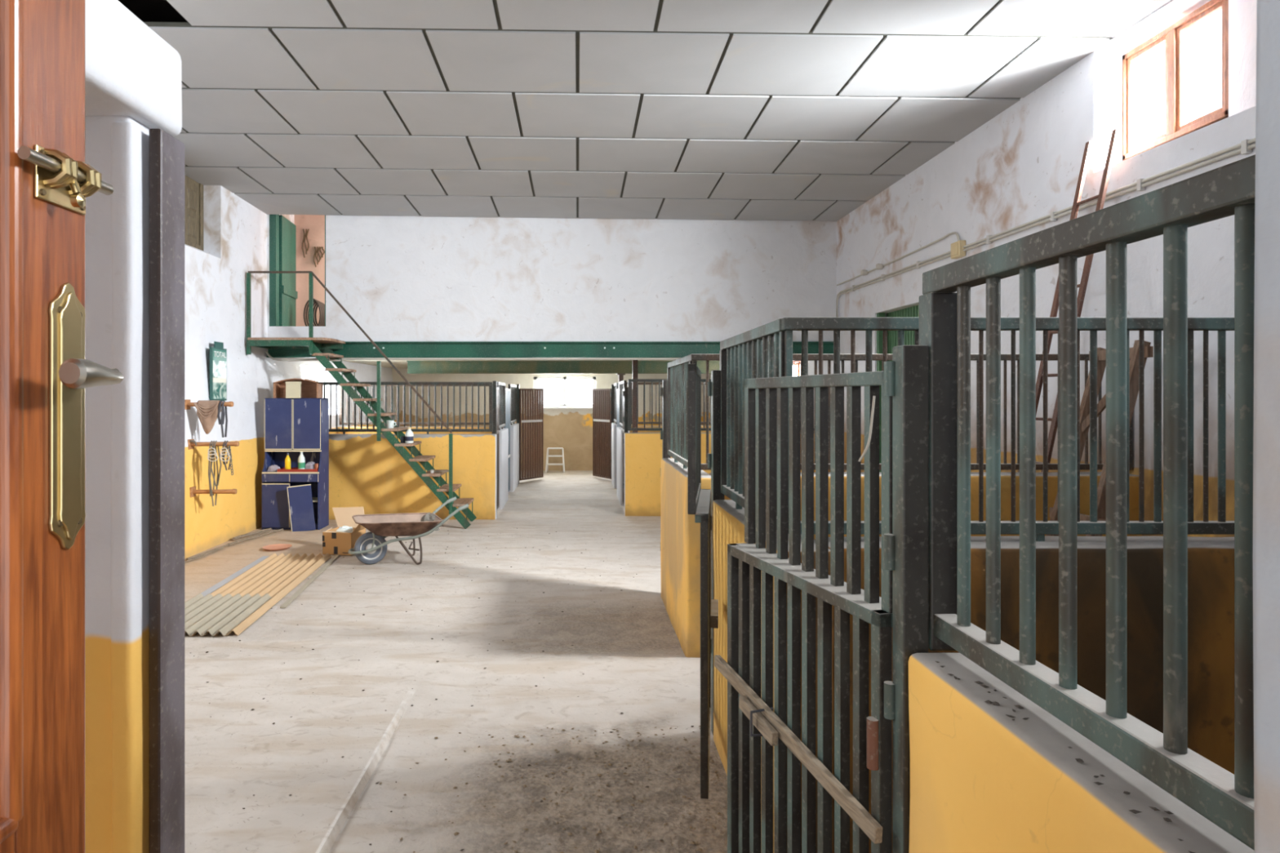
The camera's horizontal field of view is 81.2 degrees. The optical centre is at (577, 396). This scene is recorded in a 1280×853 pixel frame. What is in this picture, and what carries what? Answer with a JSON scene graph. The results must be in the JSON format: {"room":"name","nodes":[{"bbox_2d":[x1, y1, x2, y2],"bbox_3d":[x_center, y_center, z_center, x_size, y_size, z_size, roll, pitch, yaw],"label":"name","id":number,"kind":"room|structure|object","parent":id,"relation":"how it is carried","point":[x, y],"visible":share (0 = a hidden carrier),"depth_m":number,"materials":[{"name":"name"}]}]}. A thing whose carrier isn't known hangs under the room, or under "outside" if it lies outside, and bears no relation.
{"room":"farm building","nodes":[
{"label":"farm building","id":0,"kind":"room"},
{"bbox_2d":[84,0,182,852],"bbox_3d":[-1.073,0.445,0.573,0.419,2.414,2.148,0,0,0],"label":"wall","id":1,"kind":"structure","parent":0,"point":[133,75],"depth_m":1.50,"materials":[{"name":"paint"}]},
{"bbox_2d":[120,0,188,22],"bbox_3d":[-0.150,-3.170,7.825,8.900,0.100,17.550,0,0,0],"label":"roof","id":2,"kind":"structure","parent":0,"point":[149,11],"depth_m":6.03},
{"bbox_2d":[184,185,396,559],"bbox_3d":[-4.179,-0.750,7.800,0.642,4.800,17.400,0,0,0],"label":"wall","id":3,"kind":"structure","parent":0,"point":[235,232],"depth_m":8.50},
{"bbox_2d":[184,174,203,250],"bbox_3d":[-4.215,-2.010,7.720,0.050,0.780,1.240,0,0,0],"label":"window","id":4,"kind":"structure","parent":3,"relation":"in","point":[193,190],"depth_m":8.13,"materials":[{"name":"brown wood"}]},
{"bbox_2d":[184,399,233,409],"bbox_3d":[-3.718,0.085,7.500,0.480,0.100,0.100,0,0,0],"label":"peg","id":5,"kind":"object","parent":3,"relation":"attached to","point":[188,404],"visible":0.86,"depth_m":7.48,"materials":[{"name":"brown wood"}]},
{"bbox_2d":[193,400,221,434],"bbox_3d":[-3.718,0.213,7.492,0.250,0.339,0.111,0,0,0],"label":"pad","id":6,"kind":"object","parent":5,"relation":"hanging from","point":[206,410],"visible":0.99,"depth_m":7.46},
{"bbox_2d":[220,400,227,437],"bbox_3d":[-3.561,0.231,7.500,0.033,0.371,0.090,0,0,9],"label":"leather strap","id":7,"kind":"object","parent":5,"relation":"hanging from","point":[224,402],"visible":1,"depth_m":7.47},
{"bbox_2d":[189,486,237,497],"bbox_3d":[-3.673,0.965,7.500,0.460,0.100,0.100,0,0,0],"label":"peg","id":8,"kind":"object","parent":3,"relation":"attached to","point":[193,491],"visible":1,"depth_m":7.48,"materials":[{"name":"brown wood"}]},
{"bbox_2d":[187,439,239,449],"bbox_3d":[-3.671,0.485,7.500,0.500,0.100,0.100,0,0,0],"label":"peg","id":9,"kind":"object","parent":3,"relation":"attached to","point":[190,445],"visible":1,"depth_m":7.48,"materials":[{"name":"brown wood"}]},
{"bbox_2d":[207,440,222,506],"bbox_3d":[-3.650,0.777,7.487,0.115,0.658,0.113,0,0,0],"label":"bridle","id":10,"kind":"object","parent":9,"relation":"hanging from","point":[211,455],"visible":1,"depth_m":7.46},
{"bbox_2d":[219,440,233,475],"bbox_3d":[-3.515,0.621,7.487,0.133,0.345,0.113,0,0,0],"label":"bridle","id":11,"kind":"object","parent":9,"relation":"hanging from","point":[223,454],"visible":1,"depth_m":7.46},
{"bbox_2d":[208,341,226,400],"bbox_3d":[-3.934,-0.270,8.120,0.068,0.640,0.340,0,0,0],"label":"framed sign","id":12,"kind":"object","parent":3,"relation":"attached to","point":[218,354],"visible":0.99,"depth_m":8.09,"materials":[{"name":"white paint"}]},
{"bbox_2d":[213,349,226,399],"bbox_3d":[-3.907,-0.237,8.120,0.005,0.535,0.300,0,0,0],"label":"picture","id":13,"kind":"object","parent":12,"relation":"attached to","point":[219,355],"depth_m":8.11},
{"bbox_2d":[300,366,324,382],"bbox_3d":[-4.215,-0.075,11.500,0.070,0.750,1.600,0,0,0],"label":"window","id":14,"kind":"structure","parent":3,"relation":"in","point":[304,370],"depth_m":11.76,"materials":[{"name":"white paint"}]},
{"bbox_2d":[293,214,324,326],"bbox_3d":[-3.010,-1.975,10.200,2.020,2.350,0.800,0,0,0],"label":"wall","id":15,"kind":"structure","parent":0,"point":[315,224],"depth_m":10.50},
{"bbox_2d":[337,426,503,434],"bbox_3d":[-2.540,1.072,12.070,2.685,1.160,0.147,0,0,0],"label":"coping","id":16,"kind":"structure","parent":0,"point":[339,427],"depth_m":12.00},
{"bbox_2d":[339,383,493,426],"bbox_3d":[-2.520,0.149,12.070,2.684,0.699,0.044,0,0,0],"label":"grille","id":17,"kind":"object","parent":16,"relation":"in","point":[340,387],"visible":0.33,"depth_m":12.06,"materials":[{"name":"brown metal"}]},
{"bbox_2d":[184,470,727,852],"bbox_3d":[-0.247,1.617,7.718,8.305,0.047,17.235,0,0,0],"label":"floor","id":18,"kind":"structure","parent":0,"point":[335,804],"depth_m":3.94,"materials":[{"name":"concrete"}]},
{"bbox_2d":[149,128,184,852],"bbox_3d":[-0.865,0.547,1.586,0.049,2.205,0.112,0,0,0],"label":"door frame","id":19,"kind":"structure","parent":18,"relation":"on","point":[166,153],"depth_m":1.56,"materials":[{"name":"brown metal"}]},
{"bbox_2d":[186,529,270,560],"bbox_3d":[-3.699,1.580,7.974,0.045,0.028,1.558,0,0,6],"label":"stick","id":20,"kind":"object","parent":18,"relation":"on","point":[260,533],"visible":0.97,"depth_m":7.63,"materials":[{"name":"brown wood"}]},
{"bbox_2d":[200,555,269,596],"bbox_3d":[-3.010,1.588,6.305,0.080,0.012,2.119,0,0,-4],"label":"metal strip","id":21,"kind":"object","parent":18,"relation":"on","point":[214,588],"visible":0.43,"depth_m":6.49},
{"bbox_2d":[228,528,283,546],"bbox_3d":[-3.612,1.580,8.363,0.048,0.032,0.947,0,0,13],"label":"stick","id":22,"kind":"object","parent":18,"relation":"on","point":[279,530],"visible":1,"depth_m":8.29,"materials":[{"name":"brown wood"}]},
{"bbox_2d":[184,553,331,635],"bbox_3d":[-2.651,1.575,6.165,0.598,0.037,2.482,0,0,-4],"label":"sheet","id":23,"kind":"object","parent":18,"relation":"on","point":[275,575],"visible":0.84,"depth_m":6.38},
{"bbox_2d":[184,593,271,635],"bbox_3d":[-2.670,1.569,5.385,0.670,0.037,0.930,0,0,0],"label":"sheet","id":24,"kind":"object","parent":23,"relation":"on","point":[211,614],"visible":0.77,"depth_m":5.41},
{"bbox_2d":[262,543,292,551],"bbox_3d":[-3.140,1.585,7.780,0.290,0.024,0.290,0,0,0],"label":"dish","id":25,"kind":"object","parent":18,"relation":"on","point":[277,546],"visible":1,"depth_m":7.81,"materials":[{"name":"ceramic"}]},
{"bbox_2d":[262,398,328,531],"bbox_3d":[-3.433,0.821,9.007,0.685,1.592,0.466,0,0,0],"label":"cabinet","id":26,"kind":"object","parent":18,"relation":"on","point":[295,501],"visible":0.97,"depth_m":8.96,"materials":[{"name":"blue laminate"}]},
{"bbox_2d":[285,381,301,398],"bbox_3d":[-3.435,-0.075,8.992,0.176,0.200,0.053,0,0,0],"label":"carton","id":27,"kind":"object","parent":26,"relation":"on","point":[293,388],"visible":1,"depth_m":8.97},
{"bbox_2d":[273,378,323,398],"bbox_3d":[-3.420,-0.095,9.110,0.540,0.240,0.180,0,0,0],"label":"wooden box","id":28,"kind":"object","parent":26,"relation":"on","point":[310,388],"visible":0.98,"depth_m":9.18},
{"bbox_2d":[280,555,339,608],"bbox_3d":[-2.310,1.591,6.520,0.040,0.010,1.853,0,0,-6],"label":"metal strip","id":29,"kind":"object","parent":18,"relation":"on","point":[326,565],"visible":1,"depth_m":6.31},
{"bbox_2d":[322,506,365,555],"bbox_3d":[-2.362,1.379,7.643,0.551,0.435,0.368,0,0,11],"label":"cardboard box","id":30,"kind":"object","parent":18,"relation":"on","point":[334,542],"visible":0.83,"depth_m":7.49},
{"bbox_2d":[246,271,476,528],"bbox_3d":[-2.631,0.053,9.230,2.687,3.109,0.660,0,0,0],"label":"staircase","id":31,"kind":"structure","parent":18,"relation":"on","point":[313,344],"depth_m":8.96,"materials":[{"name":"green metal"}]},
{"bbox_2d":[347,496,469,564],"bbox_3d":[-1.655,1.317,7.215,1.094,0.566,0.576,0,0,-22],"label":"wheelbarrow","id":32,"kind":"object","parent":18,"relation":"on","point":[371,548],"visible":0.98,"depth_m":7.05,"materials":[{"name":"metal"}]},
{"bbox_2d":[351,512,442,536],"bbox_3d":[-1.738,1.249,7.192,0.896,0.178,0.748,0,0,0],"label":"tray","id":33,"kind":"object","parent":32,"relation":"on","point":[387,524],"depth_m":7.05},
{"bbox_2d":[190,529,693,850],"bbox_3d":[-1.018,1.613,5.705,3.181,0.048,6.573,0,0,0],"label":"dirt","id":34,"kind":"object","parent":18,"relation":"on","point":[528,765],"visible":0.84,"depth_m":4.17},
{"bbox_2d":[493,381,497,516],"bbox_3d":[-1.098,0.730,9.803,0.067,1.860,0.057,0,0,0],"label":"gate post","id":35,"kind":"object","parent":18,"relation":"on","point":[495,383],"visible":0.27,"depth_m":9.77,"materials":[{"name":"metal"}]},
{"bbox_2d":[491,387,499,509],"bbox_3d":[-1.120,0.720,10.160,0.038,1.680,0.640,0,0,0],"label":"gate","id":36,"kind":"object","parent":35,"relation":"attached to","point":[498,430],"visible":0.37,"depth_m":10.28,"materials":[{"name":"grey metal"}]},
{"bbox_2d":[516,384,519,423],"bbox_3d":[-1.108,0.720,13.723,0.067,1.880,0.057,0,0,0],"label":"gate post","id":37,"kind":"object","parent":18,"relation":"on","point":[517,385],"visible":0.28,"depth_m":13.70,"materials":[{"name":"metal"}]},
{"bbox_2d":[519,388,543,480],"bbox_3d":[-0.870,0.710,14.025,0.038,1.700,0.680,0,0,36],"label":"gate","id":38,"kind":"object","parent":37,"relation":"attached to","point":[531,400],"visible":0.98,"depth_m":13.99,"materials":[{"name":"wood"}]},
{"bbox_2d":[379,725,727,852],"bbox_3d":[-0.120,1.627,2.924,1.464,0.024,1.466,0,0,0],"label":"litter","id":39,"kind":"object","parent":18,"relation":"on","point":[635,846],"visible":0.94,"depth_m":3.13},
{"bbox_2d":[545,447,564,472],"bbox_3d":[-0.470,1.346,15.747,0.414,0.516,0.367,0,0,0],"label":"step stool","id":40,"kind":"object","parent":18,"relation":"on","point":[548,448],"visible":1,"depth_m":15.62,"materials":[{"name":"white paint"}]},
{"bbox_2d":[610,384,613,462],"bbox_3d":[0.652,0.720,13.953,0.067,1.880,0.057,0,0,0],"label":"gate post","id":41,"kind":"object","parent":18,"relation":"on","point":[612,385],"visible":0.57,"depth_m":13.93,"materials":[{"name":"metal"}]},
{"bbox_2d":[592,388,611,479],"bbox_3d":[0.469,0.710,14.291,0.038,1.700,0.700,0,0,-27],"label":"gate","id":42,"kind":"object","parent":41,"relation":"attached to","point":[602,397],"visible":0.98,"depth_m":14.26,"materials":[{"name":"wood"}]},
{"bbox_2d":[616,373,625,388],"bbox_3d":[0.740,0.608,12.700,0.140,1.985,0.140,0,0,0],"label":"steel column","id":43,"kind":"structure","parent":18,"relation":"on","point":[620,375],"depth_m":12.66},
{"bbox_2d":[406,360,719,373],"bbox_3d":[0.175,-0.492,12.700,6.150,0.215,0.140,0,0,0],"label":"steel beam","id":44,"kind":"structure","parent":43,"relation":"on","point":[413,366],"depth_m":12.69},
{"bbox_2d":[622,386,627,488],"bbox_3d":[0.652,0.770,10.123,0.067,1.780,0.057,0,0,0],"label":"gate post","id":45,"kind":"object","parent":18,"relation":"on","point":[625,392],"visible":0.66,"depth_m":10.09,"materials":[{"name":"metal"}]},
{"bbox_2d":[622,389,624,506],"bbox_3d":[0.670,0.730,10.490,0.038,1.660,0.660,0,0,0],"label":"gate","id":46,"kind":"object","parent":45,"relation":"attached to","point":[623,389],"visible":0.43,"depth_m":10.52,"materials":[{"name":"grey metal"}]},
{"bbox_2d":[632,360,637,432],"bbox_3d":[0.800,0.500,10.350,0.140,2.200,0.160,0,0,0],"label":"steel column","id":47,"kind":"structure","parent":18,"relation":"on","point":[634,362],"depth_m":10.31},
{"bbox_2d":[660,379,671,476],"bbox_3d":[0.707,0.765,5.983,0.077,1.790,0.067,0,0,0],"label":"gate post","id":48,"kind":"object","parent":18,"relation":"on","point":[663,390],"visible":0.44,"depth_m":5.95,"materials":[{"name":"metal"}]},
{"bbox_2d":[707,369,724,734],"bbox_3d":[0.670,0.767,3.603,0.073,1.785,0.063,0,0,0],"label":"gate post","id":49,"kind":"object","parent":18,"relation":"on","point":[714,386],"visible":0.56,"depth_m":3.57,"materials":[{"name":"metal"}]},
{"bbox_2d":[687,364,701,514],"bbox_3d":[0.498,0.160,3.152,0.030,0.560,0.790,0,0,11],"label":"gate","id":50,"kind":"object","parent":49,"relation":"attached to","point":[694,373],"visible":1,"depth_m":2.77,"materials":[{"name":"metal"}]},
{"bbox_2d":[694,488,718,799],"bbox_3d":[0.553,0.972,3.156,0.085,1.057,0.790,0,0,11],"label":"gate","id":51,"kind":"object","parent":49,"relation":"attached to","point":[708,606],"visible":0.99,"depth_m":2.77,"materials":[{"name":"metal"}]},
{"bbox_2d":[884,345,928,852],"bbox_3d":[0.655,0.780,1.486,0.069,1.760,0.059,0,0,0],"label":"gate post","id":52,"kind":"object","parent":18,"relation":"on","point":[905,377],"visible":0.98,"depth_m":1.46,"materials":[{"name":"metal"}]},
{"bbox_2d":[714,542,892,852],"bbox_3d":[0.539,0.992,1.885,0.148,1.097,0.803,0,0,-13],"label":"gate","id":53,"kind":"object","parent":52,"relation":"attached to","point":[750,717],"visible":0.95,"depth_m":1.86,"materials":[{"name":"metal"}]},
{"bbox_2d":[744,370,892,613],"bbox_3d":[0.584,0.195,1.887,0.031,0.494,0.755,0,0,-10],"label":"gate","id":54,"kind":"object","parent":52,"relation":"attached to","point":[760,393],"visible":0.77,"depth_m":1.81,"materials":[{"name":"metal"}]},
{"bbox_2d":[857,395,875,462],"bbox_3d":[0.614,0.070,1.584,0.014,0.142,0.038,0,0,-41],"label":"strand","id":55,"kind":"object","parent":54,"relation":"hanging from","point":[873,397],"visible":1,"depth_m":1.57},
{"bbox_2d":[1017,128,1119,472],"bbox_3d":[3.127,-0.060,4.920,0.713,3.324,0.280,0,0,0],"label":"ladder","id":56,"kind":"object","parent":18,"relation":"on","point":[1101,197],"visible":0.36,"depth_m":4.82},
{"bbox_2d":[1045,340,1153,536],"bbox_3d":[2.870,0.650,4.250,0.558,1.915,0.460,0,0,0],"label":"trestle","id":57,"kind":"object","parent":18,"relation":"on","point":[1148,350],"visible":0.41,"depth_m":4.14,"materials":[{"name":"brown wood"}]},
{"bbox_3d":[-0.125,1.380,0.100,1.450,0.560,1.700,0,0,0],"label":"threshold","id":58,"kind":"object","parent":18,"relation":"on","visible":0},
{"bbox_2d":[0,0,123,852],"bbox_3d":[-0.454,0.040,0.295,0.095,2.120,0.830,0,0,0],"label":"wooden door","id":59,"kind":"structure","parent":58,"relation":"on","point":[46,180],"depth_m":0.64,"materials":[{"name":"brown wood"}]},
{"bbox_2d":[497,423,519,509],"bbox_3d":[-1.135,1.072,12.076,0.137,1.162,3.155,0,0,0],"label":"wall","id":60,"kind":"structure","parent":0,"point":[503,434],"depth_m":11.33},
{"bbox_2d":[497,382,505,430],"bbox_3d":[-1.135,0.149,11.000,0.044,0.699,1.044,0,0,0],"label":"grille","id":61,"kind":"object","parent":60,"relation":"in","point":[501,386],"visible":0.76,"depth_m":11.09,"materials":[{"name":"metal"}]},
{"bbox_2d":[503,388,510,493],"bbox_3d":[-1.135,0.720,11.950,0.038,1.680,0.840,0,0,0],"label":"gate","id":62,"kind":"object","parent":60,"relation":"attached to","point":[507,390],"visible":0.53,"depth_m":12.16,"materials":[{"name":"metal"}]},
{"bbox_2d":[507,384,516,425],"bbox_3d":[-1.135,0.149,13.010,0.044,0.699,1.264,0,0,0],"label":"grille","id":63,"kind":"object","parent":60,"relation":"in","point":[513,388],"visible":0.88,"depth_m":13.01,"materials":[{"name":"metal"}]},
{"bbox_2d":[342,360,674,368],"bbox_3d":[-0.330,-0.710,13.075,7.380,0.220,6.650,0,0,0],"label":"mezzanine slab","id":64,"kind":"object","parent":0,"point":[384,363],"depth_m":12.49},
{"bbox_2d":[303,298,324,326],"bbox_3d":[-3.565,-1.100,10.130,0.314,0.453,0.084,0,0,0],"label":"coil","id":65,"kind":"object","parent":64,"relation":"on","point":[320,305],"visible":0.6,"depth_m":10.11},
{"bbox_2d":[391,368,711,471],"bbox_3d":[-0.350,0.475,16.125,7.500,2.350,0.250,0,0,0],"label":"wall","id":66,"kind":"structure","parent":0,"point":[570,429],"depth_m":16.00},
{"bbox_2d":[533,376,595,408],"bbox_3d":[-0.275,-0.070,16.020,1.470,0.700,0.180,0,0,0],"label":"window","id":67,"kind":"structure","parent":66,"relation":"in","point":[564,406],"depth_m":16.05,"materials":[{"name":"white paint"}]},
{"bbox_2d":[267,214,836,519],"bbox_3d":[-0.330,-0.749,9.700,7.380,4.802,0.200,0,0,0],"label":"wall","id":68,"kind":"structure","parent":0,"point":[401,278],"depth_m":9.60,"materials":[{"name":"paint"}]},
{"bbox_2d":[269,214,325,326],"bbox_3d":[-3.618,-1.640,9.971,0.735,1.480,0.742,0,0,0],"label":"door","id":69,"kind":"structure","parent":68,"relation":"in","point":[283,295],"depth_m":9.74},
{"bbox_2d":[321,382,493,434],"bbox_3d":[-2.495,0.157,9.690,2.774,0.684,0.044,0,0,0],"label":"grille","id":70,"kind":"object","parent":68,"relation":"in","point":[392,384],"visible":0.62,"depth_m":9.68,"materials":[{"name":"metal"}]},
{"bbox_2d":[266,341,833,357],"bbox_3d":[-0.330,-0.598,9.600,7.320,0.205,0.120,0,0,0],"label":"steel beam","id":71,"kind":"structure","parent":68,"relation":"attached to","point":[351,348],"depth_m":9.59,"materials":[{"name":"green metal"}]},
{"bbox_2d":[274,357,680,359],"bbox_3d":[-0.300,-0.475,9.520,7.200,0.028,0.028,0,0,0],"label":"conduit","id":72,"kind":"object","parent":71,"relation":"attached to","point":[285,358],"visible":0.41,"depth_m":9.51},
{"bbox_2d":[611,422,629,506],"bbox_3d":[0.695,1.072,12.375,0.137,1.162,3.055,0,0,0],"label":"wall","id":73,"kind":"structure","parent":0,"point":[620,430],"depth_m":11.72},
{"bbox_2d":[613,382,618,423],"bbox_3d":[0.695,0.135,13.390,0.044,0.729,1.024,0,0,0],"label":"grille","id":74,"kind":"object","parent":73,"relation":"in","point":[616,384],"visible":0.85,"depth_m":13.38,"materials":[{"name":"metal"}]},
{"bbox_2d":[619,380,626,427],"bbox_3d":[0.695,0.135,11.435,0.044,0.729,1.174,0,0,0],"label":"grille","id":75,"kind":"object","parent":73,"relation":"in","point":[623,384],"visible":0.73,"depth_m":11.68,"materials":[{"name":"metal"}]},
{"bbox_2d":[145,0,1171,221],"bbox_3d":[-0.200,-2.403,4.381,8.200,0.318,10.428,0,0,0],"label":"ceiling","id":76,"kind":"structure","parent":0,"point":[802,110],"depth_m":5.82,"materials":[{"name":"tile"}]},
{"bbox_2d":[629,425,711,432],"bbox_3d":[2.011,1.073,12.370,2.483,1.161,0.147,0,0,0],"label":"wall","id":77,"kind":"structure","parent":0,"point":[709,426],"depth_m":12.30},
{"bbox_2d":[637,382,662,424],"bbox_3d":[1.205,0.118,12.370,0.406,0.691,0.044,0,0,0],"label":"grille","id":78,"kind":"object","parent":77,"relation":"in","point":[655,422],"depth_m":12.36,"materials":[{"name":"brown metal"}]},
{"bbox_2d":[624,432,815,515],"bbox_3d":[1.980,1.072,10.000,2.704,1.160,0.168,0,0,0],"label":"wall","id":79,"kind":"structure","parent":0,"point":[643,451],"depth_m":9.92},
{"bbox_2d":[627,378,666,431],"bbox_3d":[0.935,0.118,10.000,0.515,0.690,0.044,0,0,0],"label":"grille","id":80,"kind":"object","parent":79,"relation":"in","point":[651,380],"depth_m":9.98,"materials":[{"name":"metal"}]},
{"bbox_2d":[660,457,834,852],"bbox_3d":[0.747,1.088,4.175,0.211,1.190,3.555,0,0,0],"label":"wall","id":81,"kind":"structure","parent":0,"point":[680,540],"depth_m":4.55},
{"bbox_2d":[666,354,697,468],"bbox_3d":[0.735,0.117,5.320,0.044,0.764,1.204,0,0,0],"label":"grille","id":82,"kind":"object","parent":81,"relation":"in","point":[677,370],"visible":0.79,"depth_m":5.40,"materials":[{"name":"metal"}]},
{"bbox_2d":[720,318,785,529],"bbox_3d":[0.710,0.117,3.071,0.046,0.764,1.064,0,0,0],"label":"grille","id":83,"kind":"object","parent":81,"relation":"in","point":[749,354],"visible":0.59,"depth_m":3.23,"materials":[{"name":"metal"}]},
{"bbox_2d":[709,471,1141,537],"bbox_3d":[2.169,1.069,4.700,2.666,1.168,0.209,0,0,0],"label":"wall","id":84,"kind":"structure","parent":0,"point":[1052,477],"depth_m":4.60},
{"bbox_2d":[690,354,719,470],"bbox_3d":[0.803,0.101,4.700,0.180,0.724,0.044,0,0,0],"label":"grille","id":85,"kind":"object","parent":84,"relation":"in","point":[694,357],"depth_m":4.69,"materials":[{"name":"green metal"}]},
{"bbox_2d":[813,387,815,470],"bbox_3d":[1.491,0.207,4.700,0.005,0.513,0.044,0,0,0],"label":"air vent","id":86,"kind":"object","parent":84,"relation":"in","point":[814,388],"depth_m":4.69,"materials":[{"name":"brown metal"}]},
{"bbox_2d":[828,386,830,470],"bbox_3d":[1.583,0.204,4.700,0.005,0.518,0.044,0,0,0],"label":"grille","id":87,"kind":"object","parent":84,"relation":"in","point":[828,387],"depth_m":4.69,"materials":[{"name":"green metal"}]},
{"bbox_2d":[970,354,978,470],"bbox_3d":[2.497,0.101,4.700,0.046,0.724,0.044,0,0,0],"label":"grille","id":88,"kind":"object","parent":84,"relation":"in","point":[973,357],"depth_m":4.69,"materials":[{"name":"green metal"}]},
{"bbox_2d":[1000,354,1010,470],"bbox_3d":[2.692,0.101,4.700,0.056,0.724,0.044,0,0,0],"label":"grille","id":89,"kind":"object","parent":84,"relation":"in","point":[1004,357],"depth_m":4.69,"materials":[{"name":"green metal"}]},
{"bbox_2d":[1015,354,1019,470],"bbox_3d":[2.766,0.101,4.700,0.021,0.724,0.044,0,0,0],"label":"grille","id":90,"kind":"object","parent":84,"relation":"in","point":[1017,356],"depth_m":4.69,"materials":[{"name":"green metal"}]},
{"bbox_2d":[1080,434,1089,470],"bbox_3d":[3.190,0.353,4.700,0.056,0.221,0.044,0,0,0],"label":"grille","id":91,"kind":"object","parent":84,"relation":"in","point":[1086,466],"depth_m":4.69,"materials":[{"name":"brown metal"}]},
{"bbox_2d":[792,0,1254,537],"bbox_3d":[3.656,-0.750,7.800,1.088,4.800,17.400,0,0,0],"label":"wall","id":92,"kind":"structure","parent":0,"point":[1021,166],"depth_m":5.43,"materials":[{"name":"paint"}]},
{"bbox_2d":[781,317,919,376],"bbox_3d":[0.915,-0.165,2.520,0.460,0.195,0.046,0,0,0],"label":"grille","id":93,"kind":"object","parent":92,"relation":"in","point":[788,325],"depth_m":2.51,"materials":[{"name":"metal"}]},
{"bbox_2d":[876,304,919,472],"bbox_3d":[3.474,0.330,7.793,0.152,2.540,1.385,0,0,0],"label":"door","id":94,"kind":"structure","parent":92,"relation":"in","point":[913,311],"depth_m":8.33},
{"bbox_2d":[836,231,959,285],"bbox_3d":[3.347,-1.426,8.085,0.076,0.138,2.871,0,0,-2],"label":"conduit","id":95,"kind":"object","parent":92,"relation":"attached to","point":[878,266],"visible":0.94,"depth_m":7.91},
{"bbox_2d":[951,240,965,258],"bbox_3d":[3.404,-1.310,6.660,0.066,0.140,0.160,0,0,0],"label":"junction box","id":96,"kind":"object","parent":92,"relation":"attached to","point":[957,248],"visible":1,"depth_m":6.61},
{"bbox_2d":[835,137,1254,317],"bbox_3d":[3.462,-0.874,5.256,0.034,0.948,8.516,0,0,-2],"label":"conduit","id":97,"kind":"object","parent":92,"relation":"attached to","point":[1246,146],"visible":0.85,"depth_m":5.01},
{"bbox_2d":[1097,413,1103,470],"bbox_3d":[3.287,0.289,4.700,0.036,0.349,0.044,0,0,0],"label":"grille","id":98,"kind":"object","parent":92,"relation":"in","point":[1100,466],"depth_m":4.69,"materials":[{"name":"brown metal"}]},
{"bbox_2d":[1094,50,1165,172],"bbox_3d":[3.797,-1.920,5.028,0.605,0.820,0.012,0,0,0],"label":"window","id":99,"kind":"structure","parent":92,"relation":"attached to","point":[1151,68],"depth_m":5.02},
{"bbox_2d":[1128,418,1132,470],"bbox_3d":[3.477,0.304,4.700,0.015,0.318,0.044,0,0,0],"label":"grille","id":100,"kind":"object","parent":92,"relation":"in","point":[1131,425],"depth_m":4.68,"materials":[{"name":"brown metal"}]},
{"bbox_2d":[1122,0,1228,160],"bbox_3d":[3.713,-1.945,4.615,0.070,0.710,0.830,0,0,0],"label":"window","id":101,"kind":"structure","parent":92,"relation":"in","point":[1174,36],"depth_m":4.59,"materials":[{"name":"brown wood"}]},
{"bbox_2d":[1228,0,1255,116],"bbox_3d":[3.840,-1.915,4.030,0.621,0.830,0.340,0,0,0],"label":"trim","id":102,"kind":"structure","parent":92,"relation":"attached to","point":[1242,13],"depth_m":4.06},
{"bbox_2d":[813,535,1234,852],"bbox_3d":[2.191,1.069,2.521,2.747,1.168,0.209,0,0,0],"label":"wall","id":103,"kind":"structure","parent":0,"point":[1211,560],"depth_m":2.42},
{"bbox_2d":[970,317,986,534],"bbox_3d":[1.345,0.101,2.520,0.049,0.726,0.046,0,0,0],"label":"grille","id":104,"kind":"object","parent":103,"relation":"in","point":[977,527],"depth_m":2.51,"materials":[{"name":"metal"}]},
{"bbox_2d":[1000,317,1019,534],"bbox_3d":[1.452,0.101,2.520,0.060,0.726,0.046,0,0,0],"label":"grille","id":105,"kind":"object","parent":103,"relation":"in","point":[1012,324],"depth_m":2.51,"materials":[{"name":"metal"}]},
{"bbox_2d":[1035,317,1058,542],"bbox_3d":[1.576,0.113,2.520,0.074,0.751,0.046,0,0,0],"label":"grille","id":106,"kind":"object","parent":103,"relation":"in","point":[1043,527],"depth_m":2.51,"materials":[{"name":"metal"}]},
{"bbox_2d":[1077,317,1106,534],"bbox_3d":[1.726,0.101,2.520,0.093,0.726,0.046,0,0,0],"label":"grille","id":107,"kind":"object","parent":103,"relation":"in","point":[1093,526],"depth_m":2.51,"materials":[{"name":"metal"}]},
{"bbox_2d":[1126,317,1163,534],"bbox_3d":[1.904,0.101,2.520,0.121,0.726,0.046,0,0,0],"label":"grille","id":108,"kind":"object","parent":103,"relation":"in","point":[1141,526],"depth_m":2.51,"materials":[{"name":"metal"}]},
{"bbox_2d":[1187,317,1234,534],"bbox_3d":[2.126,0.101,2.520,0.153,0.726,0.046,0,0,0],"label":"grille","id":109,"kind":"object","parent":103,"relation":"in","point":[1221,526],"depth_m":2.51,"materials":[{"name":"metal"}]},
{"bbox_2d":[907,652,1255,852],"bbox_3d":[0.735,1.087,1.060,0.196,1.188,0.795,0,0,0],"label":"wall","id":110,"kind":"structure","parent":0,"point":[981,780],"depth_m":1.11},
{"bbox_2d":[935,661,1195,852],"bbox_3d":[0.679,0.491,1.064,0.051,0.007,0.640,0,0,0],"label":"dirt","id":111,"kind":"object","parent":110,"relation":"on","point":[995,703],"visible":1,"depth_m":1.00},
{"bbox_2d":[919,155,1255,851],"bbox_3d":[0.720,0.125,1.095,0.056,0.750,0.836,0,0,0],"label":"grille","id":112,"kind":"object","parent":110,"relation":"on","point":[1226,799],"visible":0.91,"depth_m":0.99,"materials":[{"name":"metal"}]},
{"bbox_2d":[1253,0,1279,852],"bbox_3d":[2.112,-0.725,0.545,3.022,4.755,0.257,0,0,0],"label":"wall","id":113,"kind":"structure","parent":0,"point":[1267,15],"depth_m":0.65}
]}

